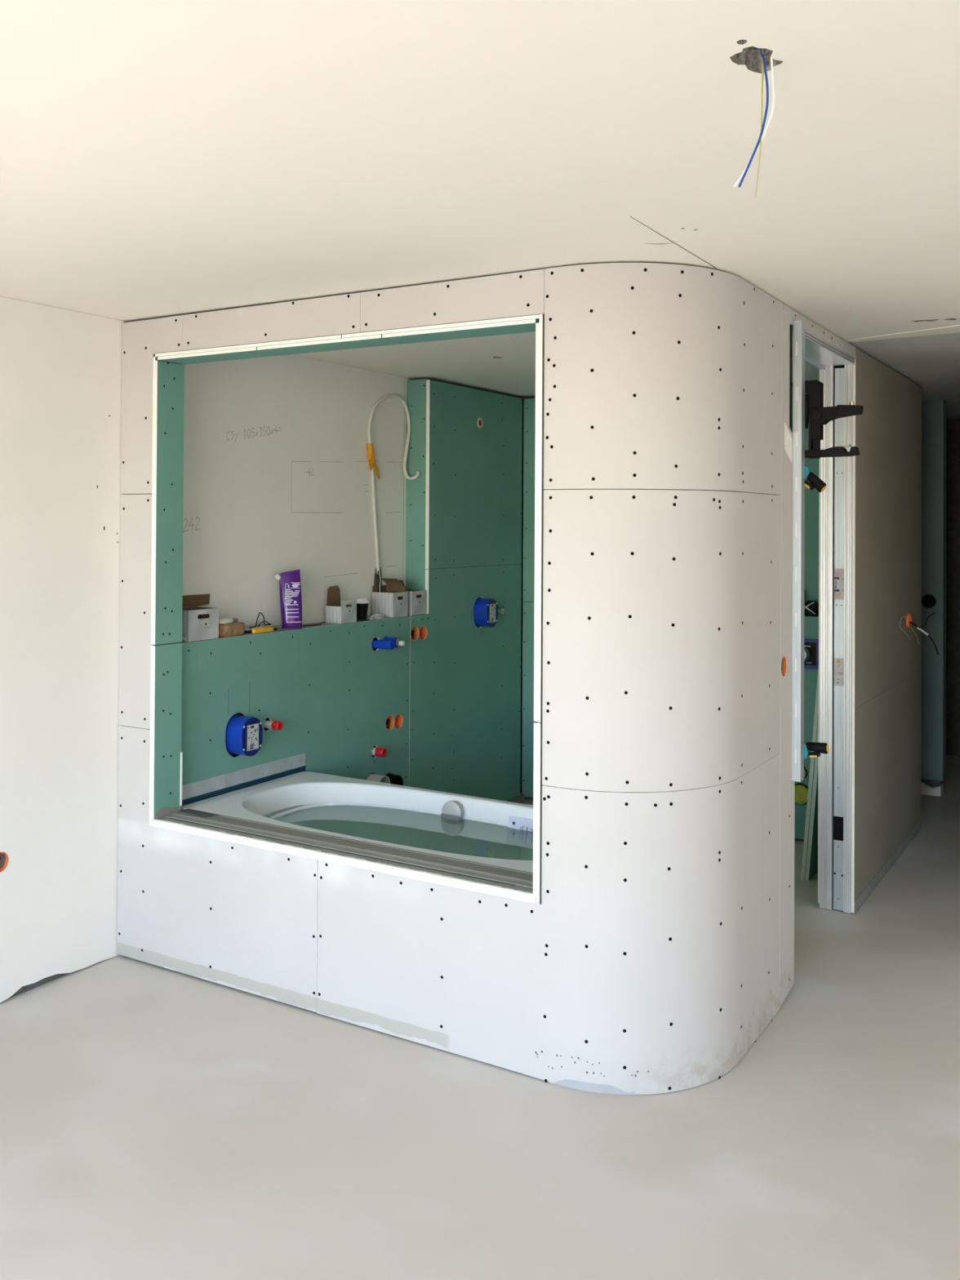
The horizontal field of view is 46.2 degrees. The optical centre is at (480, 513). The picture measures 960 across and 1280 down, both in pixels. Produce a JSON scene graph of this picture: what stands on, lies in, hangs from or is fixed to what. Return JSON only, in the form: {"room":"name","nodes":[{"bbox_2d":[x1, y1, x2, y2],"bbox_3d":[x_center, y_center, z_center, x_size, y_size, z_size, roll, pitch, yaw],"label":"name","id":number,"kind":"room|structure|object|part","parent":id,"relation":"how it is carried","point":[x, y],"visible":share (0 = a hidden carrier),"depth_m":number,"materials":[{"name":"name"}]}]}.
{"room":"building under construction","nodes":[
{"label":"building under construction","id":0,"kind":"room"},
{"bbox_2d":[0,296,512,1002],"bbox_3d":[-1.867,0.482,3.933,0.256,2.500,7.960,0,-1,31],"label":"wall","id":1,"kind":"structure","parent":0,"point":[277,478],"depth_m":4.34,"materials":[{"name":"paint"}]},
{"bbox_2d":[0,851,8,871],"bbox_3d":[-1.715,1.231,3.988,0.048,0.074,0.074,0,-1,31],"label":"box","id":2,"kind":"object","parent":1,"relation":"attached to","point":[4,867],"visible":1,"depth_m":4.00,"materials":[{"name":"orange plastic"}]},
{"bbox_2d":[178,378,523,806],"bbox_3d":[-0.540,0.504,5.751,0.151,2.464,2.872,0,-1,31],"label":"wall","id":3,"kind":"structure","parent":0,"point":[455,691],"depth_m":6.08,"materials":[{"name":"green paint"}]},
{"bbox_2d":[182,594,218,642],"bbox_3d":[-1.163,0.433,4.691,0.142,0.180,0.250,0,-1,31],"label":"cardboard box","id":4,"kind":"object","parent":3,"relation":"on","point":[198,623],"visible":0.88,"depth_m":4.64,"materials":[{"name":"white cardboard"}]},
{"bbox_3d":[-1.220,0.368,4.733,0.002,0.051,0.238,0,-1,31],"label":"lid","id":5,"kind":"part","parent":4,"relation":"part of","materials":[{"name":"brown cardboard"}]},
{"bbox_2d":[218,622,244,637],"bbox_3d":[-1.088,0.495,4.820,0.113,0.058,0.180,0,-1,31],"label":"parcel","id":6,"kind":"object","parent":3,"relation":"on","point":[234,628],"visible":0.64,"depth_m":4.78,"materials":[{"name":"brown paper"}]},
{"bbox_2d":[218,617,238,623],"bbox_3d":[-1.089,0.458,4.818,0.068,0.019,0.144,0,-1,21],"label":"pack","id":7,"kind":"object","parent":6,"relation":"on","point":[221,620],"visible":0.82,"depth_m":4.78,"materials":[{"name":"white plastic"}]},
{"bbox_2d":[225,715,262,755],"bbox_3d":[-1.012,0.943,4.781,0.129,0.163,0.128,0,-1,31],"label":"box","id":8,"kind":"object","parent":3,"relation":"attached to","point":[243,734],"visible":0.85,"depth_m":4.74,"materials":[{"name":"blue plastic"}]},
{"bbox_2d":[247,725,257,751],"bbox_3d":[-0.958,0.945,4.750,0.001,0.101,0.060,0,-1,31],"label":"label","id":9,"kind":"object","parent":8,"relation":"attached to","point":[252,731],"depth_m":4.75,"materials":[{"name":"white paper"}]},
{"bbox_2d":[244,622,282,632],"bbox_3d":[-0.994,0.514,5.036,0.096,0.025,0.230,0,-1,31],"label":"float","id":10,"kind":"object","parent":3,"relation":"on","point":[247,629],"visible":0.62,"depth_m":5.04,"materials":[{"name":"metal"}]},
{"bbox_2d":[248,612,271,628],"bbox_3d":[-0.981,0.475,5.029,0.022,0.065,0.151,0,-1,28],"label":"cable loop","id":11,"kind":"object","parent":10,"relation":"on","point":[264,621],"visible":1,"depth_m":5.03,"materials":[{"name":"black plastic"}]},
{"bbox_3d":[-0.994,0.509,5.036,0.096,0.011,0.230,0,-1,31],"label":"plate","id":12,"kind":"part","parent":10,"relation":"part of","materials":[{"name":"metal"}]},
{"bbox_2d":[263,720,283,730],"bbox_3d":[-0.923,0.929,4.948,0.122,0.041,0.041,0,-1,31],"label":"plug","id":13,"kind":"object","parent":3,"relation":"attached to","point":[275,725],"visible":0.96,"depth_m":4.92,"materials":[{"name":"red plastic"}]},
{"bbox_2d":[251,626,305,633],"bbox_3d":[-0.902,0.513,5.042,0.034,0.024,0.355,0,-1,30],"label":"knife","id":14,"kind":"object","parent":3,"relation":"on","point":[256,630],"visible":1,"depth_m":4.94,"materials":[{"name":"yellow plastic"}]},
{"bbox_3d":[-0.953,0.512,4.943,0.023,0.024,0.132,0,-1,31],"label":"handle","id":15,"kind":"part","parent":14,"relation":"part of","materials":[{"name":"yellow plastic"}]},
{"bbox_2d":[274,569,302,628],"bbox_3d":[-0.879,0.394,5.170,0.127,0.272,0.070,0,-1,-15],"label":"pouch","id":16,"kind":"object","parent":3,"relation":"on","point":[290,584],"visible":0.98,"depth_m":5.16,"materials":[{"name":"purple plastic"}]},
{"bbox_2d":[284,582,301,622],"bbox_3d":[-0.854,0.409,5.157,0.076,0.183,0.032,1,-1,-24],"label":"print","id":17,"kind":"object","parent":16,"relation":"attached to","point":[292,589],"depth_m":5.15},
{"bbox_3d":[-0.800,1.130,5.187,0.012,1.200,1.652,0,-1,31],"label":"plasterboard panel","id":18,"kind":"part","parent":3,"relation":"part of","materials":[{"name":"green paint"}]},
{"bbox_2d":[302,617,374,626],"bbox_3d":[-0.674,0.530,5.521,0.105,0.006,0.612,0,-1,31],"label":"cable","id":19,"kind":"object","parent":3,"relation":"on","point":[321,623],"visible":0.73,"depth_m":5.39,"materials":[{"name":"black plastic"}]},
{"bbox_2d":[325,585,356,624],"bbox_3d":[-0.674,0.443,5.482,0.100,0.179,0.122,0,-1,31],"label":"cardboard box","id":20,"kind":"object","parent":3,"relation":"on","point":[336,612],"visible":1,"depth_m":5.46,"materials":[{"name":"white cardboard"}]},
{"bbox_3d":[-0.716,0.401,5.507,0.002,0.095,0.114,0,-1,31],"label":"lid","id":21,"kind":"part","parent":20,"relation":"part of","materials":[{"name":"brown cardboard"}]},
{"bbox_2d":[355,598,368,619],"bbox_3d":[-0.597,0.482,5.679,0.076,0.105,0.076,0,-1,31],"label":"coffee cup","id":22,"kind":"object","parent":3,"relation":"on","point":[362,603],"visible":0.86,"depth_m":5.65,"materials":[{"name":"black paper"}]},
{"bbox_3d":[-0.597,0.441,5.679,0.076,0.023,0.076,0,-1,31],"label":"cup lid","id":23,"kind":"part","parent":22,"relation":"part of","materials":[{"name":"white plastic"}]},
{"bbox_2d":[367,613,384,620],"bbox_3d":[-0.543,0.522,5.716,0.095,0.022,0.170,0,-1,31],"label":"plastic film","id":24,"kind":"object","parent":3,"relation":"on","point":[375,616],"visible":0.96,"depth_m":5.69,"materials":[{"name":"white"}]},
{"bbox_2d":[366,773,390,783],"bbox_3d":[-0.522,1.350,5.605,0.115,0.099,0.099,0,-1,31],"label":"drain pipe","id":25,"kind":"object","parent":3,"relation":"attached to","point":[373,777],"visible":0.27,"depth_m":5.59,"materials":[{"name":"plastic"}]},
{"bbox_2d":[371,747,386,757],"bbox_3d":[-0.521,1.192,5.631,0.110,0.047,0.047,0,-1,31],"label":"plug","id":26,"kind":"object","parent":3,"relation":"attached to","point":[378,752],"visible":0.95,"depth_m":5.61,"materials":[{"name":"red plastic"}]},
{"bbox_2d":[372,636,404,649],"bbox_3d":[-0.464,0.653,5.661,0.137,0.051,0.136,0,-1,31],"label":"valve","id":27,"kind":"object","parent":3,"relation":"attached to","point":[388,643],"visible":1,"depth_m":5.62,"materials":[{"name":"blue plastic"}]},
{"bbox_2d":[371,577,408,617],"bbox_3d":[-0.467,0.439,5.865,0.139,0.197,0.132,0,-1,31],"label":"cardboard box","id":28,"kind":"object","parent":3,"relation":"on","point":[393,602],"visible":0.97,"depth_m":5.83,"materials":[{"name":"white cardboard"}]},
{"bbox_2d":[386,715,394,729],"bbox_3d":[-0.480,1.068,5.758,0.048,0.074,0.074,0,-1,31],"label":"box","id":29,"kind":"object","parent":3,"relation":"attached to","point":[390,721],"visible":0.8,"depth_m":5.78,"materials":[{"name":"orange plastic"}]},
{"bbox_2d":[366,393,419,592],"bbox_3d":[-0.478,-0.110,5.961,0.091,1.058,0.380,0,-1,42],"label":"cable","id":30,"kind":"object","parent":3,"relation":"attached to","point":[370,447],"visible":0.99,"depth_m":5.87,"materials":[{"name":"white plastic"}]},
{"bbox_2d":[386,773,403,785],"bbox_3d":[-0.440,1.384,5.754,0.102,0.115,0.150,0,-1,31],"label":"drain pipe","id":31,"kind":"object","parent":3,"relation":"attached to","point":[394,779],"visible":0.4,"depth_m":5.72,"materials":[{"name":"black plastic"}]},
{"bbox_2d":[395,714,402,728],"bbox_3d":[-0.440,1.073,5.824,0.048,0.074,0.074,0,-1,31],"label":"box","id":32,"kind":"object","parent":3,"relation":"attached to","point":[398,720],"visible":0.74,"depth_m":5.85,"materials":[{"name":"orange plastic"}]},
{"bbox_2d":[410,626,418,640],"bbox_3d":[-0.364,0.634,5.950,0.048,0.074,0.074,0,-1,31],"label":"box","id":33,"kind":"object","parent":3,"relation":"attached to","point":[415,632],"visible":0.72,"depth_m":5.97,"materials":[{"name":"orange plastic"}]},
{"bbox_2d":[405,589,426,615],"bbox_3d":[-0.375,0.475,6.009,0.129,0.128,0.134,0,-1,31],"label":"cardboard box","id":34,"kind":"object","parent":3,"relation":"on","point":[416,598],"visible":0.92,"depth_m":5.97,"materials":[{"name":"white cardboard"}]},
{"bbox_3d":[-0.344,-0.092,6.103,0.126,1.264,0.012,0,-1,31],"label":"pilaster panel","id":35,"kind":"part","parent":3,"relation":"part of","materials":[{"name":"green paint"}]},
{"bbox_2d":[419,626,426,639],"bbox_3d":[-0.323,0.639,6.019,0.048,0.074,0.074,0,-1,31],"label":"box","id":36,"kind":"object","parent":3,"relation":"attached to","point":[423,632],"visible":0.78,"depth_m":6.04,"materials":[{"name":"orange plastic"}]},
{"bbox_3d":[-0.068,1.026,6.419,0.022,1.438,1.204,0,-1,31],"label":"plasterboard panel","id":37,"kind":"part","parent":3,"relation":"part of","materials":[{"name":"green paint"}]},
{"bbox_3d":[-0.017,-0.203,6.503,0.022,1.018,1.034,0,-1,31],"label":"plasterboard panel","id":38,"kind":"part","parent":3,"relation":"part of","materials":[{"name":"green paint"}]},
{"bbox_2d":[476,417,482,427],"bbox_3d":[-0.008,-0.521,6.511,0.024,0.056,0.056,0,-1,31],"label":"spout","id":39,"kind":"object","parent":3,"relation":"attached to","point":[479,422],"visible":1,"depth_m":6.50,"materials":[{"name":"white plastic"}]},
{"bbox_2d":[473,598,497,626],"bbox_3d":[0.019,0.573,6.502,0.129,0.163,0.128,0,-1,31],"label":"box","id":40,"kind":"object","parent":3,"relation":"attached to","point":[485,610],"visible":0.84,"depth_m":6.45,"materials":[{"name":"blue plastic"}]},
{"bbox_2d":[497,608,504,613],"bbox_3d":[0.111,0.581,6.698,0.058,0.031,0.031,0,-1,31],"label":"pipe nipple","id":41,"kind":"object","parent":3,"relation":"attached to","point":[500,611],"visible":0.8,"depth_m":6.68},
{"bbox_2d":[0,0,959,419],"bbox_3d":[2.538,-0.809,3.410,8.350,0.127,11.560,0,-1,31],"label":"ceiling","id":42,"kind":"structure","parent":0,"point":[159,158],"depth_m":2.43,"materials":[{"name":"paint"}]},
{"bbox_2d":[733,48,774,196],"bbox_3d":[0.466,-0.674,1.922,0.071,0.268,0.013,0,-1,31],"label":"wires","id":43,"kind":"object","parent":42,"relation":"hanging from","point":[758,144],"visible":0.91,"depth_m":1.91,"materials":[{"name":"white plastic"}]},
{"bbox_2d":[0,754,959,1279],"bbox_3d":[2.523,1.812,3.386,8.350,0.120,11.560,0,-1,31],"label":"floor","id":44,"kind":"structure","parent":0,"point":[157,1122],"depth_m":3.12,"materials":[{"name":"grey concrete"}]},
{"bbox_2d":[181,771,533,872],"bbox_3d":[-0.238,1.459,4.358,1.790,0.572,0.784,0,-1,31],"label":"bathtub","id":45,"kind":"object","parent":44,"relation":"on","point":[487,831],"visible":0.35,"depth_m":4.72,"materials":[{"name":"white ceramic"}]},
{"bbox_2d":[512,822,533,845],"bbox_3d":[0.171,1.271,4.469,0.107,0.075,0.016,0,-1,33],"label":"print","id":46,"kind":"object","parent":45,"relation":"attached to","point":[522,832],"depth_m":4.48},
{"bbox_2d":[506,794,524,804],"bbox_3d":[0.100,1.656,6.177,0.300,0.215,0.030,0,-1,-12],"label":"board offcut","id":47,"kind":"object","parent":44,"relation":"on","point":[519,799],"visible":0.12,"depth_m":6.20,"materials":[{"name":"black plastic"}]},
{"bbox_2d":[800,666,818,879],"bbox_3d":[1.738,1.168,5.641,0.113,1.200,0.550,0,-1,31],"label":"strip","id":48,"kind":"object","parent":44,"relation":"on","point":[816,707],"visible":0.14,"depth_m":5.41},
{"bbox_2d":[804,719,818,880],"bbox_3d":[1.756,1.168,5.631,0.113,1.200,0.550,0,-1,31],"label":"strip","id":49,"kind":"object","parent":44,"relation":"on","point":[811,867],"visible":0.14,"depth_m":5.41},
{"bbox_2d":[116,262,855,1094],"bbox_3d":[0.228,0.501,4.026,3.110,2.502,1.374,0,-1,-10],"label":"wall","id":50,"kind":"structure","parent":0,"point":[647,945],"depth_m":3.51,"materials":[{"name":"paint"}]},
{"bbox_3d":[-1.337,0.379,4.389,0.177,0.904,0.012,0,-1,31],"label":"plasterboard panel","id":51,"kind":"part","parent":50,"relation":"part of","materials":[{"name":"white"}]},
{"bbox_3d":[-1.267,-0.413,4.357,0.330,0.675,0.012,0,-1,31],"label":"plasterboard panel","id":52,"kind":"part","parent":50,"relation":"part of","materials":[{"name":"white paint"}]},
{"bbox_3d":[-0.989,1.282,4.170,0.998,0.895,0.012,0,-1,31],"label":"plasterboard panel","id":53,"kind":"part","parent":50,"relation":"part of","materials":[{"name":"white paint"}]},
{"bbox_3d":[-0.764,-0.684,4.059,0.834,0.136,0.012,0,-1,31],"label":"plasterboard panel","id":54,"kind":"part","parent":50,"relation":"part of","materials":[{"name":"white paint"}]},
{"bbox_3d":[-0.102,-0.685,3.663,0.704,0.138,0.012,0,-1,31],"label":"plasterboard panel","id":55,"kind":"part","parent":50,"relation":"part of","materials":[{"name":"white paint"}]},
{"bbox_3d":[0.256,1.289,3.653,1.618,0.899,0.583,0,-1,-2],"label":"plasterboard panel","id":56,"kind":"part","parent":50,"relation":"part of","materials":[{"name":"white paint"}]},
{"bbox_3d":[0.693,0.385,3.607,1.005,0.906,0.278,1,-1,-31],"label":"plasterboard panel","id":57,"kind":"part","parent":50,"relation":"part of","materials":[{"name":"white paint"}]},
{"bbox_3d":[0.698,-0.410,3.615,1.005,0.680,0.278,1,-1,-31],"label":"plasterboard panel","id":58,"kind":"part","parent":50,"relation":"part of","materials":[{"name":"white paint"}]},
{"bbox_2d":[782,656,786,676],"bbox_3d":[1.061,0.545,4.024,0.048,0.074,0.074,0,-1,31],"label":"box","id":59,"kind":"object","parent":50,"relation":"attached to","point":[784,663],"visible":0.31,"depth_m":4.04,"materials":[{"name":"orange plastic"}]},
{"bbox_3d":[1.103,0.501,4.057,0.012,2.486,0.184,0,-1,31],"label":"plasterboard panel","id":60,"kind":"part","parent":50,"relation":"part of","materials":[{"name":"white paint"}]},
{"bbox_2d":[791,320,804,782],"bbox_3d":[1.163,0.136,4.113,0.031,1.674,0.046,0,-1,31],"label":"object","id":61,"kind":"object","parent":50,"relation":"attached to","point":[798,366],"visible":1,"depth_m":4.09,"materials":[{"name":"metal"}]},
{"bbox_2d":[804,466,826,492],"bbox_3d":[1.216,-0.124,4.134,0.108,0.096,0.034,0,-1,31],"label":"clamp","id":62,"kind":"object","parent":61,"relation":"attached to","point":[816,482],"visible":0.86,"depth_m":4.12,"materials":[{"name":"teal plastic"}]},
{"bbox_3d":[1.208,-0.105,4.143,0.044,0.041,0.020,0,-1,31],"label":"lever","id":63,"kind":"part","parent":62,"relation":"part of","materials":[{"name":"black plastic"}]},
{"bbox_3d":[1.233,-0.114,4.125,0.070,0.075,0.032,0,-1,31],"label":"handle","id":64,"kind":"part","parent":62,"relation":"part of","materials":[{"name":"black plastic"}]},
{"bbox_2d":[804,740,829,759],"bbox_3d":[1.219,0.867,4.120,0.109,0.066,0.034,0,-1,31],"label":"clamp","id":65,"kind":"object","parent":61,"relation":"attached to","point":[817,748],"visible":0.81,"depth_m":4.11,"materials":[{"name":"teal plastic"}]},
{"bbox_3d":[1.221,0.881,4.123,0.047,0.018,0.020,0,-1,31],"label":"lever","id":66,"kind":"part","parent":65,"relation":"part of","materials":[{"name":"plastic"}]},
{"bbox_3d":[1.230,0.855,4.115,0.079,0.039,0.032,0,-1,31],"label":"handle","id":67,"kind":"part","parent":65,"relation":"part of","materials":[{"name":"black plastic"}]},
{"bbox_3d":[1.329,-0.714,4.435,0.012,0.047,0.664,0,-1,31],"label":"plasterboard panel","id":68,"kind":"part","parent":50,"relation":"part of","materials":[{"name":"white paint"}]},
{"bbox_2d":[804,379,863,458],"bbox_3d":[1.273,-0.344,4.098,0.227,0.286,0.052,0,-1,31],"label":"clamp","id":69,"kind":"object","parent":50,"relation":"attached to","point":[817,415],"visible":0.84,"depth_m":4.10,"materials":[{"name":"black plastic"}]},
{"bbox_3d":[1.270,-0.223,4.103,0.212,0.037,0.044,0,-1,31],"label":"arm","id":70,"kind":"part","parent":69,"relation":"part of","materials":[{"name":"black plastic"}]},
{"bbox_3d":[1.296,-0.358,4.089,0.178,0.068,0.044,0,-1,31],"label":"arm","id":71,"kind":"part","parent":69,"relation":"part of","materials":[{"name":"black plastic"}]},
{"bbox_2d":[834,571,844,683],"bbox_3d":[1.592,0.506,4.995,0.040,0.493,0.001,0,-1,31],"label":"print","id":72,"kind":"object","parent":50,"relation":"attached to","point":[838,575],"depth_m":5.00},
{"bbox_3d":[1.575,-0.709,4.846,0.012,0.047,0.288,0,-1,31],"label":"plasterboard panel","id":73,"kind":"part","parent":50,"relation":"part of","materials":[{"name":"white paint"}]},
{"bbox_2d":[520,382,818,839],"bbox_3d":[1.216,0.524,6.550,2.345,2.499,0.301,0,-1,31],"label":"wall","id":74,"kind":"structure","parent":0,"point":[811,496],"depth_m":6.91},
{"bbox_3d":[0.711,1.144,6.678,1.043,1.196,0.012,0,-1,31],"label":"plasterboard panel","id":75,"kind":"part","parent":74,"relation":"part of","materials":[{"name":"green paint"}]},
{"bbox_3d":[0.718,-0.082,6.689,1.043,1.250,0.012,0,-1,31],"label":"plasterboard panel","id":76,"kind":"part","parent":74,"relation":"part of","materials":[{"name":"green paint"}]},
{"bbox_2d":[794,782,808,804],"bbox_3d":[1.728,1.510,6.064,0.111,0.111,0.048,0,-1,31],"label":"plug","id":77,"kind":"object","parent":74,"relation":"attached to","point":[801,790],"visible":0.6,"depth_m":6.05,"materials":[{"name":"plastic"}]},
{"bbox_3d":[1.666,-0.074,6.296,1.028,1.260,0.012,0,-1,31],"label":"plasterboard panel","id":78,"kind":"part","parent":74,"relation":"part of","materials":[{"name":"paint"}]},
{"bbox_2d":[804,767,807,777],"bbox_3d":[1.728,1.394,6.066,0.069,0.069,0.048,0,-1,31],"label":"plug","id":79,"kind":"object","parent":74,"relation":"attached to","point":[805,769],"visible":0.27,"depth_m":6.04,"materials":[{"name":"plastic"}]},
{"bbox_3d":[1.592,1.153,6.150,1.005,1.196,0.012,0,-1,31],"label":"plasterboard panel","id":80,"kind":"part","parent":74,"relation":"part of","materials":[{"name":"paint"}]},
{"bbox_2d":[804,638,818,669],"bbox_3d":[1.714,0.751,6.021,0.198,0.156,0.093,0,-1,31],"label":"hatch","id":81,"kind":"object","parent":74,"relation":"attached to","point":[811,646],"visible":0.33,"depth_m":6.02,"materials":[{"name":"blue plastic"}]},
{"bbox_2d":[804,600,818,616],"bbox_3d":[1.797,0.515,6.111,0.100,0.081,0.085,0,-1,31],"label":"bundle","id":82,"kind":"object","parent":74,"relation":"on","point":[811,607],"visible":0.74,"depth_m":6.08,"materials":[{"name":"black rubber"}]},
{"bbox_2d":[817,347,921,912],"bbox_3d":[2.005,0.522,5.704,0.161,2.488,1.648,0,-1,31],"label":"wall","id":83,"kind":"structure","parent":0,"point":[886,548],"depth_m":5.48,"materials":[{"name":"paint"}]},
{"bbox_2d":[791,325,855,913],"bbox_3d":[1.349,0.532,4.602,0.148,2.441,0.987,0,-1,31],"label":"door frame","id":84,"kind":"structure","parent":83,"relation":"attached to","point":[836,500],"depth_m":5.00,"materials":[{"name":"metal"}]},
{"bbox_3d":[1.346,-0.674,4.597,0.148,0.028,0.950,0,-1,31],"label":"head rail","id":85,"kind":"part","parent":84,"relation":"part of","materials":[{"name":"metal"}]},
{"bbox_3d":[1.548,0.551,5.026,0.053,2.414,0.025,0,-1,31],"label":"guide post","id":86,"kind":"part","parent":84,"relation":"part of","materials":[{"name":"metal"}]},
{"bbox_3d":[1.586,1.601,4.986,0.043,0.307,0.002,0,-1,31],"label":"foot plate","id":87,"kind":"part","parent":84,"relation":"part of","materials":[{"name":"metal"}]},
{"bbox_3d":[1.593,0.349,4.998,0.043,1.988,0.002,0,-1,31],"label":"stop plate","id":88,"kind":"part","parent":84,"relation":"part of","materials":[{"name":"metal"}]},
{"bbox_3d":[1.622,0.551,4.981,0.020,2.414,0.025,0,-1,31],"label":"guide post","id":89,"kind":"part","parent":84,"relation":"part of","materials":[{"name":"metal"}]},
{"bbox_3d":[1.811,0.514,5.525,0.012,2.465,1.129,0,-1,31],"label":"plasterboard panel","id":90,"kind":"part","parent":83,"relation":"part of","materials":[{"name":"white"}]},
{"bbox_3d":[2.057,0.522,5.674,0.012,2.484,1.646,0,-1,31],"label":"plasterboard panel","id":91,"kind":"part","parent":83,"relation":"part of","materials":[{"name":"white paint"}]},
{"bbox_3d":[2.063,1.317,5.660,0.012,0.892,1.647,0,-1,31],"label":"plasterboard panel","id":92,"kind":"part","parent":83,"relation":"part of","materials":[{"name":"beige paint"}]},
{"bbox_3d":[2.070,0.074,5.671,0.012,1.592,1.647,0,-1,31],"label":"plasterboard panel","id":93,"kind":"part","parent":83,"relation":"part of","materials":[{"name":"white paint"}]},
{"bbox_2d":[906,613,911,626],"bbox_3d":[2.266,0.571,6.016,0.062,0.072,0.072,0,-1,31],"label":"electrical box","id":94,"kind":"object","parent":83,"relation":"in","point":[908,617],"depth_m":5.98,"materials":[{"name":"orange plastic"}]},
{"bbox_2d":[899,612,938,654],"bbox_3d":[2.328,0.633,5.980,0.205,0.224,0.498,0,-1,31],"label":"cables","id":95,"kind":"object","parent":83,"relation":"attached to","point":[908,617],"visible":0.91,"depth_m":5.97,"materials":[{"name":"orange plastic"}]},
{"bbox_2d":[920,400,946,796],"bbox_3d":[2.330,0.535,7.535,1.454,2.506,0.120,0,-1,31],"label":"wall","id":96,"kind":"structure","parent":0,"point":[933,715],"depth_m":7.14,"materials":[{"name":"green"}]},
{"bbox_2d":[921,594,936,608],"bbox_3d":[2.860,0.559,7.171,0.087,0.087,0.058,0,-1,31],"label":"wall box","id":97,"kind":"object","parent":96,"relation":"attached to","point":[928,601],"visible":0.99,"depth_m":7.19,"materials":[{"name":"black plastic"}]},
{"bbox_2d":[946,418,959,755],"bbox_3d":[3.351,0.549,8.612,2.900,2.510,0.170,0,-1,31],"label":"wall","id":98,"kind":"structure","parent":0,"point":[953,426],"depth_m":8.40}
]}

